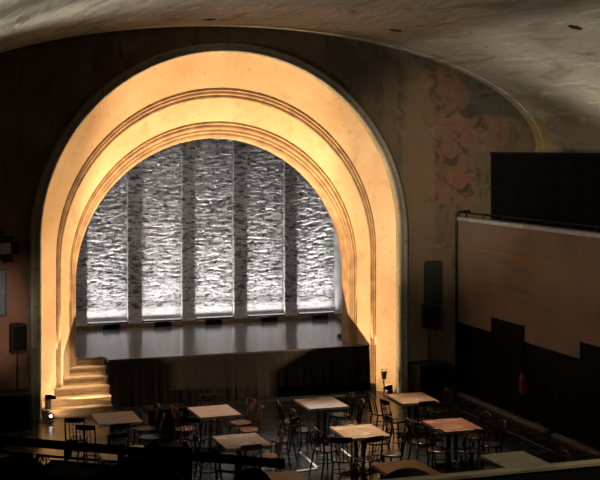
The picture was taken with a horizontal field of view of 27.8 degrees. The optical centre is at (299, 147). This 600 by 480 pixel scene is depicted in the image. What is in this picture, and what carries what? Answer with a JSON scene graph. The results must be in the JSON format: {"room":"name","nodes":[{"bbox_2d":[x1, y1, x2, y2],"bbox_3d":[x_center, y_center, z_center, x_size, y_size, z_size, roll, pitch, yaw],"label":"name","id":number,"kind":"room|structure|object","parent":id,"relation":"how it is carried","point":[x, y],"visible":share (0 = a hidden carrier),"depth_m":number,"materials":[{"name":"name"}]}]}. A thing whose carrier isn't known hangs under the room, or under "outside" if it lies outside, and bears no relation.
{"room":"entertainment venue","nodes":[
{"label":"entertainment venue","id":0,"kind":"room"},
{"bbox_2d":[76,138,333,325],"bbox_3d":[-3.542,1.490,32.604,9.620,6.567,0.233,0,0,-19],"label":"wall","id":1,"kind":"structure","parent":0,"point":[209,227],"depth_m":33.04,"materials":[{"name":"stone"}]},
{"bbox_2d":[87,321,127,324],"bbox_3d":[-5.073,4.652,31.981,1.060,0.142,0.104,0,0,-19],"label":"batten","id":2,"kind":"object","parent":1,"relation":"attached to","point":[120,322],"visible":0.41,"depth_m":31.92,"materials":[{"name":"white metal"}]},
{"bbox_2d":[142,318,181,322],"bbox_3d":[-3.687,4.652,32.456,1.060,0.142,0.104,0,0,-19],"label":"batten","id":3,"kind":"object","parent":1,"relation":"attached to","point":[177,319],"visible":0.45,"depth_m":32.42,"materials":[{"name":"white metal"}]},
{"bbox_2d":[195,316,233,319],"bbox_3d":[-2.315,4.652,32.925,1.060,0.142,0.104,0,0,-19],"label":"batten","id":4,"kind":"object","parent":1,"relation":"attached to","point":[221,317],"visible":0.43,"depth_m":32.88,"materials":[{"name":"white metal"}]},
{"bbox_2d":[247,314,284,317],"bbox_3d":[-0.934,4.652,33.398,1.060,0.142,0.104,0,0,-19],"label":"batten","id":5,"kind":"object","parent":1,"relation":"attached to","point":[248,316],"visible":0.43,"depth_m":33.37,"materials":[{"name":"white metal"}]},
{"bbox_2d":[298,311,333,314],"bbox_3d":[0.452,4.652,33.873,1.060,0.142,0.104,0,0,-19],"label":"batten","id":6,"kind":"object","parent":1,"relation":"attached to","point":[328,312],"visible":0.41,"depth_m":33.83,"materials":[{"name":"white metal"}]},
{"bbox_2d":[0,27,535,390],"bbox_3d":[-1.488,1.510,27.501,15.560,8.579,0.001,0,0,-19],"label":"wall","id":7,"kind":"structure","parent":0,"point":[440,125],"depth_m":28.53,"materials":[{"name":"paint"}]},
{"bbox_2d":[0,269,6,316],"bbox_3d":[-6.542,3.080,25.745,0.620,1.020,0.042,0,0,-19],"label":"notice board","id":8,"kind":"object","parent":7,"relation":"attached to","point":[3,272],"visible":1,"depth_m":25.81,"materials":[{"name":"black metal"}]},
{"bbox_2d":[424,260,441,303],"bbox_3d":[3.193,3.220,29.079,0.470,1.040,0.039,0,0,-19],"label":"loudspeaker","id":9,"kind":"object","parent":7,"relation":"attached to","point":[432,269],"visible":0.96,"depth_m":29.07,"materials":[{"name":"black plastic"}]},
{"bbox_2d":[455,210,469,384],"bbox_3d":[3.916,3.596,29.256,0.348,4.208,0.072,0,0,-6],"label":"pipe","id":10,"kind":"object","parent":7,"relation":"attached to","point":[462,211],"visible":1,"depth_m":29.23,"materials":[{"name":"black metal"}]},
{"bbox_3d":[-6.321,1.840,25.655,0.140,0.180,0.358,0,0,-19],"label":"bracket","id":11,"kind":"object","parent":7,"relation":"attached to","visible":0},
{"bbox_2d":[0,236,18,261],"bbox_3d":[-6.197,2.100,25.387,0.365,0.516,0.516,0,0,42],"label":"lantern","id":12,"kind":"object","parent":11,"relation":"hanging from","point":[7,247],"visible":1,"depth_m":25.35,"materials":[{"name":"black metal"}]},
{"bbox_2d":[0,0,599,147],"bbox_3d":[3.039,-1.340,14.279,15.500,2.800,28.050,0,0,-19],"label":"ceiling","id":13,"kind":"structure","parent":0,"point":[527,52],"depth_m":24.70,"materials":[{"name":"paint"}]},
{"bbox_2d":[568,25,581,29],"bbox_3d":[5.049,-2.210,22.267,0.276,0.088,0.267,0,0,21],"label":"ceiling vent","id":14,"kind":"object","parent":13,"relation":"attached to","point":[569,26],"depth_m":22.26,"materials":[{"name":"metal"}]},
{"bbox_2d":[0,388,599,479],"bbox_3d":[2.798,5.900,14.857,15.720,0.200,29.300,0,0,-19],"label":"floor","id":15,"kind":"structure","parent":0,"point":[38,429],"depth_m":24.55,"materials":[{"name":"wood"}]},
{"bbox_2d":[0,389,29,428],"bbox_3d":[-6.253,5.450,25.208,1.200,0.700,0.672,0,0,-16],"label":"subwoofer","id":16,"kind":"object","parent":15,"relation":"on","point":[14,405],"visible":1,"depth_m":24.98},
{"bbox_2d":[0,397,26,426],"bbox_3d":[-6.161,5.440,24.890,1.104,0.580,0.011,0,0,-16],"label":"grille","id":17,"kind":"object","parent":16,"relation":"attached to","point":[13,410],"depth_m":24.96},
{"bbox_2d":[15,352,19,390],"bbox_3d":[-5.940,4.680,25.501,0.120,0.840,0.117,0,0,-19],"label":"pole","id":18,"kind":"object","parent":16,"relation":"on","point":[17,366],"visible":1,"depth_m":25.48,"materials":[{"name":"black metal"}]},
{"bbox_2d":[9,322,26,351],"bbox_3d":[-5.935,3.980,25.531,0.348,0.560,0.352,0,0,-30],"label":"loudspeaker","id":19,"kind":"object","parent":18,"relation":"on","point":[17,331],"visible":1,"depth_m":25.38,"materials":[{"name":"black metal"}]},
{"bbox_2d":[13,326,26,350],"bbox_3d":[-5.861,3.980,25.377,0.282,0.500,0.011,0,0,-30],"label":"grille","id":20,"kind":"object","parent":19,"relation":"attached to","point":[19,332],"depth_m":25.38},
{"bbox_2d":[46,413,54,422],"bbox_3d":[-5.276,5.704,25.659,0.160,0.192,0.164,0,0,-19],"label":"spotlight","id":21,"kind":"object","parent":15,"relation":"on","point":[50,415],"visible":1,"depth_m":25.63,"materials":[{"name":"black metal"}]},
{"bbox_2d":[64,417,87,457],"bbox_3d":[-4.127,5.356,22.339,0.400,0.893,0.479,0,0,-4],"label":"bistro chair","id":22,"kind":"object","parent":15,"relation":"on","point":[69,420],"visible":0.52,"depth_m":22.15,"materials":[{"name":"brown wood"}]},
{"bbox_2d":[42,357,112,418],"bbox_3d":[-4.979,5.263,26.784,1.500,1.071,1.225,0,0,-19],"label":"wooden steps","id":23,"kind":"structure","parent":15,"relation":"on","point":[85,392],"depth_m":26.64,"materials":[{"name":"brown wood"}]},
{"bbox_2d":[45,394,55,408],"bbox_3d":[-5.380,5.471,26.163,0.230,0.300,0.060,0,0,-19],"label":"uplight","id":24,"kind":"object","parent":23,"relation":"on","point":[49,397],"visible":1,"depth_m":26.13,"materials":[{"name":"black metal"}]},
{"bbox_2d":[45,395,55,399],"bbox_3d":[-5.378,5.370,26.159,0.230,0.100,0.003,0,0,-19],"label":"shade","id":25,"kind":"object","parent":24,"relation":"hanging from","point":[47,397],"depth_m":26.15,"materials":[{"name":"black metal"}]},
{"bbox_2d":[75,425,102,463],"bbox_3d":[-3.783,5.356,21.742,0.400,0.893,0.479,0,0,9],"label":"bistro chair","id":26,"kind":"object","parent":15,"relation":"on","point":[86,428],"visible":0.36,"depth_m":21.55,"materials":[{"name":"brown wood"}]},
{"bbox_2d":[91,411,141,458],"bbox_3d":[-3.445,5.419,22.719,0.800,0.738,0.950,0,0,-19],"label":"cafe table","id":27,"kind":"object","parent":15,"relation":"on","point":[101,419],"visible":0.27,"depth_m":22.65,"materials":[{"name":"brown wood"}]},
{"bbox_2d":[106,423,129,445],"bbox_3d":[-3.295,5.356,21.827,0.400,0.893,0.479,0,0,-24],"label":"bistro chair","id":28,"kind":"object","parent":15,"relation":"on","point":[121,426],"visible":0.27,"depth_m":21.63,"materials":[{"name":"brown wood"}]},
{"bbox_2d":[107,432,128,468],"bbox_3d":[-3.072,5.356,20.703,0.400,0.893,0.479,0,0,-19],"label":"bistro chair","id":29,"kind":"object","parent":15,"relation":"on","point":[119,435],"visible":0.2,"depth_m":20.91,"materials":[{"name":"brown wood"}]},
{"bbox_2d":[97,445,143,464],"bbox_3d":[-2.898,5.419,20.042,0.800,0.738,0.950,0,0,-19],"label":"cafe table","id":30,"kind":"object","parent":15,"relation":"on","point":[102,456],"visible":0.15,"depth_m":19.86,"materials":[{"name":"brown wood"}]},
{"bbox_2d":[133,403,159,445],"bbox_3d":[-2.919,5.356,23.166,0.479,0.893,0.400,0,0,-24],"label":"bistro chair","id":31,"kind":"object","parent":15,"relation":"on","point":[146,428],"visible":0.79,"depth_m":23.19,"materials":[{"name":"brown wood"}]},
{"bbox_2d":[139,413,164,446],"bbox_3d":[-2.738,5.359,22.465,0.480,0.887,0.400,0,0,-7],"label":"bistro chair","id":32,"kind":"object","parent":15,"relation":"on","point":[146,437],"visible":0.7,"depth_m":22.37,"materials":[{"name":"brown wood"}]},
{"bbox_2d":[142,402,189,438],"bbox_3d":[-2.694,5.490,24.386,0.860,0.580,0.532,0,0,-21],"label":"chair","id":33,"kind":"object","parent":15,"relation":"on","point":[168,430],"visible":0.64,"depth_m":24.18,"materials":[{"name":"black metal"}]},
{"bbox_2d":[171,405,198,450],"bbox_3d":[-2.198,5.356,23.112,0.479,0.893,0.400,0,0,-27],"label":"bistro chair","id":34,"kind":"object","parent":15,"relation":"on","point":[174,410],"visible":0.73,"depth_m":23.02,"materials":[{"name":"brown wood"}]},
{"bbox_2d":[182,441,188,446],"bbox_3d":[-2.089,5.356,20.153,0.479,0.893,0.400,0,0,-21],"label":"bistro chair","id":35,"kind":"object","parent":15,"relation":"on","point":[184,443],"visible":0.12,"depth_m":20.30,"materials":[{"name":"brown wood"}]},
{"bbox_2d":[182,416,210,465],"bbox_3d":[-1.901,5.356,22.349,0.400,0.893,0.479,0,0,26],"label":"bistro chair","id":36,"kind":"object","parent":15,"relation":"on","point":[186,419],"visible":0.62,"depth_m":22.20,"materials":[{"name":"brown wood"}]},
{"bbox_2d":[192,432,221,479],"bbox_3d":[-1.610,5.356,20.906,0.479,0.893,0.400,0,0,-19],"label":"bistro chair","id":37,"kind":"object","parent":15,"relation":"on","point":[195,438],"visible":0.51,"depth_m":20.80,"materials":[{"name":"brown wood"}]},
{"bbox_2d":[200,394,222,443],"bbox_3d":[-1.758,5.356,24.007,0.400,0.893,0.479,0,0,-17],"label":"bistro chair","id":38,"kind":"object","parent":15,"relation":"on","point":[204,396],"visible":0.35,"depth_m":24.13,"materials":[{"name":"brown wood"}]},
{"bbox_2d":[188,404,241,452],"bbox_3d":[-1.647,5.419,23.303,0.800,0.738,0.950,0,0,-21],"label":"cafe table","id":39,"kind":"object","parent":15,"relation":"on","point":[216,412],"visible":0.83,"depth_m":23.25,"materials":[{"name":"brown wood"}]},
{"bbox_2d":[29,43,407,419],"bbox_3d":[-1.825,1.717,27.961,8.800,8.167,1.510,0,0,-19],"label":"arch","id":40,"kind":"object","parent":15,"relation":"on","point":[278,103],"visible":0.94,"depth_m":27.87,"materials":[{"name":"beige paint"}]},
{"bbox_2d":[76,318,370,407],"bbox_3d":[-2.626,5.257,30.130,9.430,1.076,4.907,0,0,-19],"label":"stage","id":41,"kind":"object","parent":15,"relation":"on","point":[231,361],"visible":0.89,"depth_m":28.44,"materials":[{"name":"grey wood"}]},
{"bbox_2d":[103,323,119,329],"bbox_3d":[-4.902,4.648,31.543,0.456,0.150,0.140,0,0,-19],"label":"floor light","id":42,"kind":"object","parent":41,"relation":"on","point":[113,325],"visible":1,"depth_m":31.49,"materials":[{"name":"black metal"}]},
{"bbox_2d":[154,321,171,327],"bbox_3d":[-3.615,4.648,31.983,0.456,0.150,0.140,0,0,-19],"label":"floor light","id":43,"kind":"object","parent":41,"relation":"on","point":[157,324],"visible":1,"depth_m":31.93,"materials":[{"name":"black metal"}]},
{"bbox_2d":[205,318,221,324],"bbox_3d":[-2.309,4.648,32.431,0.456,0.150,0.140,0,0,-19],"label":"floor light","id":44,"kind":"object","parent":41,"relation":"on","point":[219,320],"visible":1,"depth_m":32.37,"materials":[{"name":"black metal"}]},
{"bbox_2d":[261,316,277,322],"bbox_3d":[-0.833,4.648,32.936,0.456,0.150,0.140,0,0,-19],"label":"floor light","id":45,"kind":"object","parent":41,"relation":"on","point":[263,318],"visible":1,"depth_m":32.89,"materials":[{"name":"black metal"}]},
{"bbox_2d":[312,313,327,319],"bbox_3d":[0.557,4.648,33.412,0.456,0.150,0.140,0,0,-19],"label":"floor light","id":46,"kind":"object","parent":41,"relation":"on","point":[314,316],"visible":1,"depth_m":33.35,"materials":[{"name":"black metal"}]},
{"bbox_2d":[212,433,271,455],"bbox_3d":[-1.008,5.419,20.943,0.800,0.738,0.950,0,0,-20],"label":"cafe table","id":47,"kind":"object","parent":15,"relation":"on","point":[233,442],"visible":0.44,"depth_m":20.90,"materials":[{"name":"brown wood"}]},
{"bbox_2d":[229,398,255,434],"bbox_3d":[-1.119,5.356,23.659,0.479,0.893,0.400,0,0,-29],"label":"bistro chair","id":48,"kind":"object","parent":15,"relation":"on","point":[244,422],"visible":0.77,"depth_m":23.69,"materials":[{"name":"brown wood"}]},
{"bbox_2d":[234,444,261,476],"bbox_3d":[-0.876,5.356,20.288,0.400,0.893,0.479,0,0,-21],"label":"bistro chair","id":49,"kind":"object","parent":15,"relation":"on","point":[253,447],"visible":0.37,"depth_m":20.10,"materials":[{"name":"brown wood"}]},
{"bbox_2d":[238,405,263,450],"bbox_3d":[-0.934,5.356,23.055,0.479,0.893,0.400,0,0,-9],"label":"bistro chair","id":50,"kind":"object","parent":15,"relation":"on","point":[256,429],"visible":0.76,"depth_m":23.02,"materials":[{"name":"brown wood"}]},
{"bbox_2d":[257,428,283,472],"bbox_3d":[-0.528,5.356,21.058,0.479,0.893,0.400,0,0,-15],"label":"bistro chair","id":51,"kind":"object","parent":15,"relation":"on","point":[280,431],"visible":0.62,"depth_m":21.09,"materials":[{"name":"brown wood"}]},
{"bbox_2d":[270,415,297,467],"bbox_3d":[-0.289,5.356,22.233,0.479,0.893,0.400,0,0,21],"label":"bistro chair","id":52,"kind":"object","parent":15,"relation":"on","point":[294,421],"visible":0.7,"depth_m":22.14,"materials":[{"name":"brown wood"}]},
{"bbox_2d":[266,471,306,479],"bbox_3d":[-0.295,5.419,18.396,0.800,0.738,0.950,0,0,-19],"label":"cafe table","id":53,"kind":"object","parent":15,"relation":"on","point":[290,475],"visible":0.67,"depth_m":18.65,"materials":[{"name":"brown wood"}]},
{"bbox_2d":[276,399,302,445],"bbox_3d":[-0.224,5.359,23.736,0.480,0.887,0.400,0,0,-13],"label":"bistro chair","id":54,"kind":"object","parent":15,"relation":"on","point":[282,421],"visible":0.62,"depth_m":23.62,"materials":[{"name":"brown wood"}]},
{"bbox_2d":[288,408,317,456],"bbox_3d":[0.041,5.359,23.015,0.480,0.887,0.400,0,0,-31],"label":"bistro chair","id":55,"kind":"object","parent":15,"relation":"on","point":[300,429],"visible":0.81,"depth_m":22.96,"materials":[{"name":"brown wood"}]},
{"bbox_2d":[294,397,348,443],"bbox_3d":[0.421,5.419,24.053,0.800,0.738,0.950,0,0,-19],"label":"cafe table","id":56,"kind":"object","parent":15,"relation":"on","point":[322,403],"visible":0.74,"depth_m":24.01,"materials":[{"name":"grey wood"}]},
{"bbox_2d":[308,427,340,478],"bbox_3d":[0.424,5.359,21.508,0.480,0.887,0.400,0,0,-37],"label":"bistro chair","id":57,"kind":"object","parent":15,"relation":"on","point":[323,449],"visible":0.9,"depth_m":21.48,"materials":[{"name":"brown wood"}]},
{"bbox_2d":[327,392,354,436],"bbox_3d":[0.840,5.359,24.351,0.480,0.887,0.400,0,0,-23],"label":"bistro chair","id":58,"kind":"object","parent":15,"relation":"on","point":[343,414],"visible":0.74,"depth_m":24.33,"materials":[{"name":"brown wood"}]},
{"bbox_2d":[330,437,353,479],"bbox_3d":[0.719,5.356,20.820,0.400,0.893,0.479,0,0,3],"label":"bistro chair","id":59,"kind":"object","parent":15,"relation":"on","point":[334,459],"visible":1,"depth_m":20.66,"materials":[{"name":"brown wood"}]},
{"bbox_2d":[338,399,363,448],"bbox_3d":[1.009,5.356,23.622,0.479,0.893,0.400,0,0,-7],"label":"bistro chair","id":60,"kind":"object","parent":15,"relation":"on","point":[357,421],"visible":0.7,"depth_m":23.62,"materials":[{"name":"brown wood"}]},
{"bbox_2d":[352,462,364,479],"bbox_3d":[1.090,5.359,19.036,0.480,0.887,0.400,0,0,-21],"label":"bistro chair","id":61,"kind":"object","parent":15,"relation":"on","point":[357,464],"visible":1,"depth_m":18.94,"materials":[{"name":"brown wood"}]},
{"bbox_2d":[330,424,389,476],"bbox_3d":[1.061,5.419,21.630,0.800,0.738,0.950,0,0,-18],"label":"cafe table","id":62,"kind":"object","parent":15,"relation":"on","point":[358,432],"visible":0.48,"depth_m":21.61,"materials":[{"name":"beige wood"}]},
{"bbox_2d":[352,435,383,479],"bbox_3d":[1.172,5.356,20.860,0.400,0.893,0.479,0,0,-29],"label":"bistro chair","id":63,"kind":"object","parent":15,"relation":"on","point":[364,458],"visible":0.91,"depth_m":20.73,"materials":[{"name":"brown wood"}]},
{"bbox_2d":[365,415,393,467],"bbox_3d":[1.440,5.356,22.101,0.479,0.893,0.400,0,0,-21],"label":"bistro chair","id":64,"kind":"object","parent":15,"relation":"on","point":[390,419],"visible":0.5,"depth_m":22.06,"materials":[{"name":"brown wood"}]},
{"bbox_2d":[367,392,393,436],"bbox_3d":[1.614,5.359,24.483,0.480,0.887,0.400,0,0,-19],"label":"bistro chair","id":65,"kind":"object","parent":15,"relation":"on","point":[377,413],"visible":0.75,"depth_m":24.39,"materials":[{"name":"brown wood"}]},
{"bbox_2d":[381,369,386,394],"bbox_3d":[1.970,5.497,28.501,0.120,0.606,0.131,0,0,26],"label":"spotlight","id":66,"kind":"object","parent":15,"relation":"on","point":[384,373],"visible":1,"depth_m":28.49,"materials":[{"name":"black metal"}]},
{"bbox_2d":[385,385,392,392],"bbox_3d":[2.085,5.710,28.719,0.230,0.180,0.060,0,0,-19],"label":"uplight","id":67,"kind":"object","parent":15,"relation":"on","point":[389,388],"visible":1,"depth_m":28.72,"materials":[{"name":"black metal"}]},
{"bbox_2d":[385,385,392,389],"bbox_3d":[2.086,5.670,28.715,0.230,0.100,0.003,0,0,-19],"label":"shade","id":68,"kind":"object","parent":67,"relation":"hanging from","point":[388,387],"depth_m":28.73,"materials":[{"name":"black metal"}]},
{"bbox_2d":[380,398,407,445],"bbox_3d":[1.831,5.356,23.818,0.479,0.893,0.400,0,0,-25],"label":"bistro chair","id":69,"kind":"object","parent":15,"relation":"on","point":[384,402],"visible":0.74,"depth_m":23.75,"materials":[{"name":"brown wood"}]},
{"bbox_2d":[381,427,407,477],"bbox_3d":[1.647,5.356,21.226,0.479,0.893,0.400,0,0,1],"label":"bistro chair","id":70,"kind":"object","parent":15,"relation":"on","point":[390,454],"visible":0.69,"depth_m":21.14,"materials":[{"name":"brown wood"}]},
{"bbox_2d":[370,459,441,475],"bbox_3d":[1.667,5.419,19.089,0.800,0.738,0.950,0,0,-21],"label":"cafe table","id":71,"kind":"object","parent":15,"relation":"on","point":[384,468],"visible":0.46,"depth_m":19.23,"materials":[{"name":"brown wood"}]},
{"bbox_2d":[385,392,439,436],"bbox_3d":[2.268,5.419,24.527,0.800,0.738,0.950,0,0,-16],"label":"cafe table","id":72,"kind":"object","parent":15,"relation":"on","point":[401,399],"visible":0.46,"depth_m":24.48,"materials":[{"name":"beige wood"}]},
{"bbox_2d":[406,418,436,467],"bbox_3d":[2.197,5.359,22.103,0.480,0.887,0.400,0,0,-19],"label":"bistro chair","id":73,"kind":"object","parent":15,"relation":"on","point":[421,441],"visible":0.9,"depth_m":22.02,"materials":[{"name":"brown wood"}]},
{"bbox_2d":[409,400,435,446],"bbox_3d":[2.407,5.356,23.759,0.400,0.893,0.479,0,0,-21],"label":"bistro chair","id":74,"kind":"object","parent":15,"relation":"on","point":[418,420],"visible":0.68,"depth_m":23.61,"materials":[{"name":"brown wood"}]},
{"bbox_2d":[408,359,451,395],"bbox_3d":[3.059,5.430,28.607,0.840,0.740,0.612,0,0,-23],"label":"subwoofer","id":75,"kind":"object","parent":15,"relation":"on","point":[431,378],"visible":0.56,"depth_m":28.36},
{"bbox_2d":[427,328,430,362],"bbox_3d":[3.044,4.645,28.651,0.120,0.830,0.117,0,0,-19],"label":"pole","id":76,"kind":"object","parent":75,"relation":"on","point":[428,361],"visible":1,"depth_m":28.64,"materials":[{"name":"black metal"}]},
{"bbox_2d":[421,303,438,327],"bbox_3d":[3.077,3.960,28.654,0.408,0.540,0.352,0,0,-10],"label":"loudspeaker","id":77,"kind":"object","parent":76,"relation":"on","point":[429,311],"visible":1,"depth_m":28.48,"materials":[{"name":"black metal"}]},
{"bbox_2d":[425,306,438,326],"bbox_3d":[3.094,3.960,28.483,0.334,0.480,0.011,0,0,-10],"label":"grille","id":78,"kind":"object","parent":77,"relation":"attached to","point":[431,312],"depth_m":28.48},
{"bbox_2d":[421,366,450,393],"bbox_3d":[3.179,5.420,28.332,0.773,0.620,0.011,0,0,-23],"label":"grille","id":79,"kind":"object","parent":75,"relation":"attached to","point":[434,379],"depth_m":28.32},
{"bbox_2d":[426,428,451,472],"bbox_3d":[2.460,5.359,21.470,0.400,0.887,0.480,0,0,19],"label":"bistro chair","id":80,"kind":"object","parent":15,"relation":"on","point":[440,450],"visible":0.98,"depth_m":21.36,"materials":[{"name":"brown wood"}]},
{"bbox_2d":[426,387,452,432],"bbox_3d":[2.858,5.356,24.753,0.479,0.893,0.400,0,0,-21],"label":"bistro chair","id":81,"kind":"object","parent":15,"relation":"on","point":[441,410],"visible":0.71,"depth_m":24.79,"materials":[{"name":"brown wood"}]},
{"bbox_2d":[422,418,483,468],"bbox_3d":[2.777,5.419,22.143,0.800,0.738,0.950,0,0,-17],"label":"cafe table","id":82,"kind":"object","parent":15,"relation":"on","point":[454,426],"visible":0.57,"depth_m":22.10,"materials":[{"name":"red wood"}]},
{"bbox_2d":[447,460,459,472],"bbox_3d":[2.236,5.359,19.006,0.480,0.887,0.400,0,0,-17],"label":"bistro chair","id":83,"kind":"object","parent":15,"relation":"on","point":[452,461],"visible":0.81,"depth_m":19.11,"materials":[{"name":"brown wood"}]},
{"bbox_2d":[459,451,472,471],"bbox_3d":[2.858,5.359,19.740,0.480,0.887,0.400,0,0,-19],"label":"bistro chair","id":84,"kind":"object","parent":15,"relation":"on","point":[460,452],"visible":0.38,"depth_m":19.66,"materials":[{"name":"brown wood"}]},
{"bbox_2d":[453,429,484,472],"bbox_3d":[2.995,5.359,21.443,0.400,0.887,0.480,0,0,-25],"label":"bistro chair","id":85,"kind":"object","parent":15,"relation":"on","point":[468,450],"visible":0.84,"depth_m":21.35,"materials":[{"name":"brown wood"}]},
{"bbox_2d":[461,412,492,463],"bbox_3d":[3.290,5.359,22.509,0.480,0.887,0.400,0,0,-25],"label":"bistro chair","id":86,"kind":"object","parent":15,"relation":"on","point":[476,436],"visible":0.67,"depth_m":22.48,"materials":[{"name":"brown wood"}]},
{"bbox_2d":[476,419,506,468],"bbox_3d":[3.472,5.359,21.921,0.480,0.887,0.400,0,0,-9],"label":"bistro chair","id":87,"kind":"object","parent":15,"relation":"on","point":[487,444],"visible":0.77,"depth_m":21.87,"materials":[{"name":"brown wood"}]},
{"bbox_2d":[457,392,548,432],"bbox_3d":[4.388,5.775,26.638,0.120,0.050,4.000,0,0,-19],"label":"trim","id":88,"kind":"structure","parent":15,"relation":"on","point":[524,421],"depth_m":26.37,"materials":[{"name":"grey paint"}]},
{"bbox_2d":[460,409,555,451],"bbox_3d":[4.220,5.794,25.015,0.030,0.012,4.000,0,0,-19],"label":"trim","id":89,"kind":"structure","parent":15,"relation":"on","point":[460,409],"depth_m":24.57,"materials":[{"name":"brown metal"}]},
{"bbox_2d":[480,451,549,467],"bbox_3d":[3.496,5.419,19.642,0.800,0.738,0.950,0,0,-20],"label":"cafe table","id":90,"kind":"object","parent":15,"relation":"on","point":[518,458],"visible":0.71,"depth_m":19.67,"materials":[{"name":"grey wood"}]},
{"bbox_2d":[557,450,570,462],"bbox_3d":[4.117,5.359,19.657,0.480,0.887,0.400,0,0,-15],"label":"bistro chair","id":91,"kind":"object","parent":15,"relation":"on","point":[562,451],"visible":0.38,"depth_m":19.76,"materials":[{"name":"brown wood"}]},
{"bbox_2d":[551,433,599,456],"bbox_3d":[5.840,5.775,22.336,0.120,0.050,4.480,0,0,-19],"label":"trim","id":92,"kind":"structure","parent":15,"relation":"on","point":[556,435],"depth_m":23.60,"materials":[{"name":"grey paint"}]},
{"bbox_2d":[334,227,341,313],"bbox_3d":[1.703,2.000,32.382,0.200,7.600,4.570,0,0,-19],"label":"wall","id":93,"kind":"structure","parent":0,"point":[337,256],"depth_m":33.98,"materials":[{"name":"paint"}]},
{"bbox_2d":[76,313,339,330],"bbox_3d":[-3.340,4.663,32.215,9.430,0.120,0.080,0,0,-19],"label":"trim","id":94,"kind":"structure","parent":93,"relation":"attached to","point":[294,317],"depth_m":32.37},
{"bbox_2d":[381,468,429,479],"bbox_3d":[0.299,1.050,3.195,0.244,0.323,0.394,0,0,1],"label":"chair","id":95,"kind":"object","parent":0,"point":[403,472],"visible":0.81,"depth_m":3.37,"materials":[{"name":"wood"}]},
{"bbox_2d":[382,459,599,479],"bbox_3d":[6.211,0.803,4.967,15.470,0.007,0.035,0,0,-19],"label":"trim","id":96,"kind":"structure","parent":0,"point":[593,462],"depth_m":3.01,"materials":[{"name":"brown wood"}]},
{"bbox_2d":[457,466,599,479],"bbox_3d":[6.211,1.353,4.967,15.470,1.093,0.025,0,0,-19],"label":"trim","id":97,"kind":"structure","parent":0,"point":[592,472],"depth_m":3.05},
{"bbox_2d":[0,436,284,479],"bbox_3d":[-0.712,1.161,3.954,1.464,0.136,2.354,0,0,-19],"label":"pipe","id":98,"kind":"object","parent":97,"relation":"attached to","point":[279,463],"visible":0.99,"depth_m":4.40,"materials":[{"name":"metal"}]},
{"bbox_2d":[27,439,110,479],"bbox_3d":[-0.864,1.268,4.537,0.268,0.355,0.195,0,0,18],"label":"lantern","id":99,"kind":"object","parent":98,"relation":"hanging from","point":[64,469],"visible":1,"depth_m":4.51,"materials":[{"name":"metal"}]},
{"bbox_2d":[34,456,53,467],"bbox_3d":[-0.963,1.180,4.561,0.083,0.047,0.006,0,0,18],"label":"cable loop","id":100,"kind":"object","parent":99,"relation":"attached to","point":[42,458],"visible":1,"depth_m":4.56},
{"bbox_2d":[100,443,124,479],"bbox_3d":[-0.649,1.199,4.489,0.153,0.216,0.255,0,0,18],"label":"lantern","id":101,"kind":"object","parent":98,"relation":"hanging from","point":[117,473],"visible":0.28,"depth_m":4.44,"materials":[{"name":"black metal"}]},
{"bbox_2d":[125,444,191,479],"bbox_3d":[-0.517,1.254,4.426,0.203,0.325,0.195,0,0,18],"label":"hanging lantern","id":102,"kind":"object","parent":98,"relation":"hanging from","point":[138,466],"visible":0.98,"depth_m":4.35,"materials":[{"name":"metal"}]},
{"bbox_2d":[216,453,270,479],"bbox_3d":[-0.211,1.219,4.348,0.178,0.256,0.255,0,0,18],"label":"lantern","id":103,"kind":"object","parent":98,"relation":"hanging from","point":[248,473],"visible":1,"depth_m":4.35,"materials":[{"name":"black metal"}]},
{"bbox_2d":[458,220,599,358],"bbox_3d":[8.449,2.970,16.105,0.200,2.460,28.000,0,0,-19],"label":"wall","id":104,"kind":"structure","parent":0,"point":[546,282],"depth_m":25.95,"materials":[{"name":"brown paint"}]},
{"bbox_2d":[490,315,524,410],"bbox_3d":[4.594,4.747,26.930,0.049,1.865,1.520,0,0,-19],"label":"door","id":105,"kind":"structure","parent":104,"relation":"in","point":[507,336],"depth_m":26.89,"materials":[{"name":"black paint"}]},
{"bbox_2d":[519,369,527,394],"bbox_3d":[4.816,5.027,26.086,0.176,0.545,0.184,0,0,-19],"label":"fire extinguisher","id":106,"kind":"object","parent":104,"relation":"attached to","point":[522,379],"visible":1,"depth_m":26.04,"materials":[{"name":"red metal"}]},
{"bbox_2d":[457,322,599,447],"bbox_3d":[8.442,5.000,16.103,0.215,1.600,28.000,0,0,-19],"label":"wainscoting","id":107,"kind":"structure","parent":104,"relation":"attached to","point":[548,372],"depth_m":25.72,"materials":[{"name":"black paint"}]},
{"bbox_2d":[457,217,599,237],"bbox_3d":[8.443,1.700,16.061,0.280,0.080,27.920,0,0,-19],"label":"trim","id":108,"kind":"structure","parent":104,"relation":"on","point":[468,219],"depth_m":25.95,"materials":[{"name":"paint"}]},
{"bbox_2d":[464,212,599,232],"bbox_3d":[5.108,1.597,25.954,0.052,0.126,7.000,0,0,-19],"label":"gallery railing","id":109,"kind":"object","parent":108,"relation":"on","point":[546,221],"visible":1,"depth_m":25.93,"materials":[{"name":"black metal"}]},
{"bbox_2d":[578,340,599,441],"bbox_3d":[5.806,4.747,23.392,0.049,1.865,1.560,0,0,-19],"label":"door","id":110,"kind":"structure","parent":104,"relation":"in","point":[589,352],"depth_m":23.72,"materials":[{"name":"black paint"}]},
{"bbox_2d":[535,148,599,152],"bbox_3d":[10.437,0.950,16.812,0.200,1.900,28.050,0,0,-19],"label":"wall","id":111,"kind":"structure","parent":0,"point":[568,150],"depth_m":28.46,"materials":[{"name":"paint"}]},
{"bbox_3d":[9.447,1.840,16.447,1.910,0.200,28.000,0,0,-19],"label":"trim","id":112,"kind":"structure","parent":0,"visible":0},
{"bbox_2d":[490,152,599,231],"bbox_3d":[8.117,0.917,18.370,0.120,1.645,22.000,0,0,-19],"label":"curtain","id":113,"kind":"object","parent":112,"relation":"on","point":[549,186],"visible":0.81,"depth_m":26.31,"materials":[{"name":"black fabric"}]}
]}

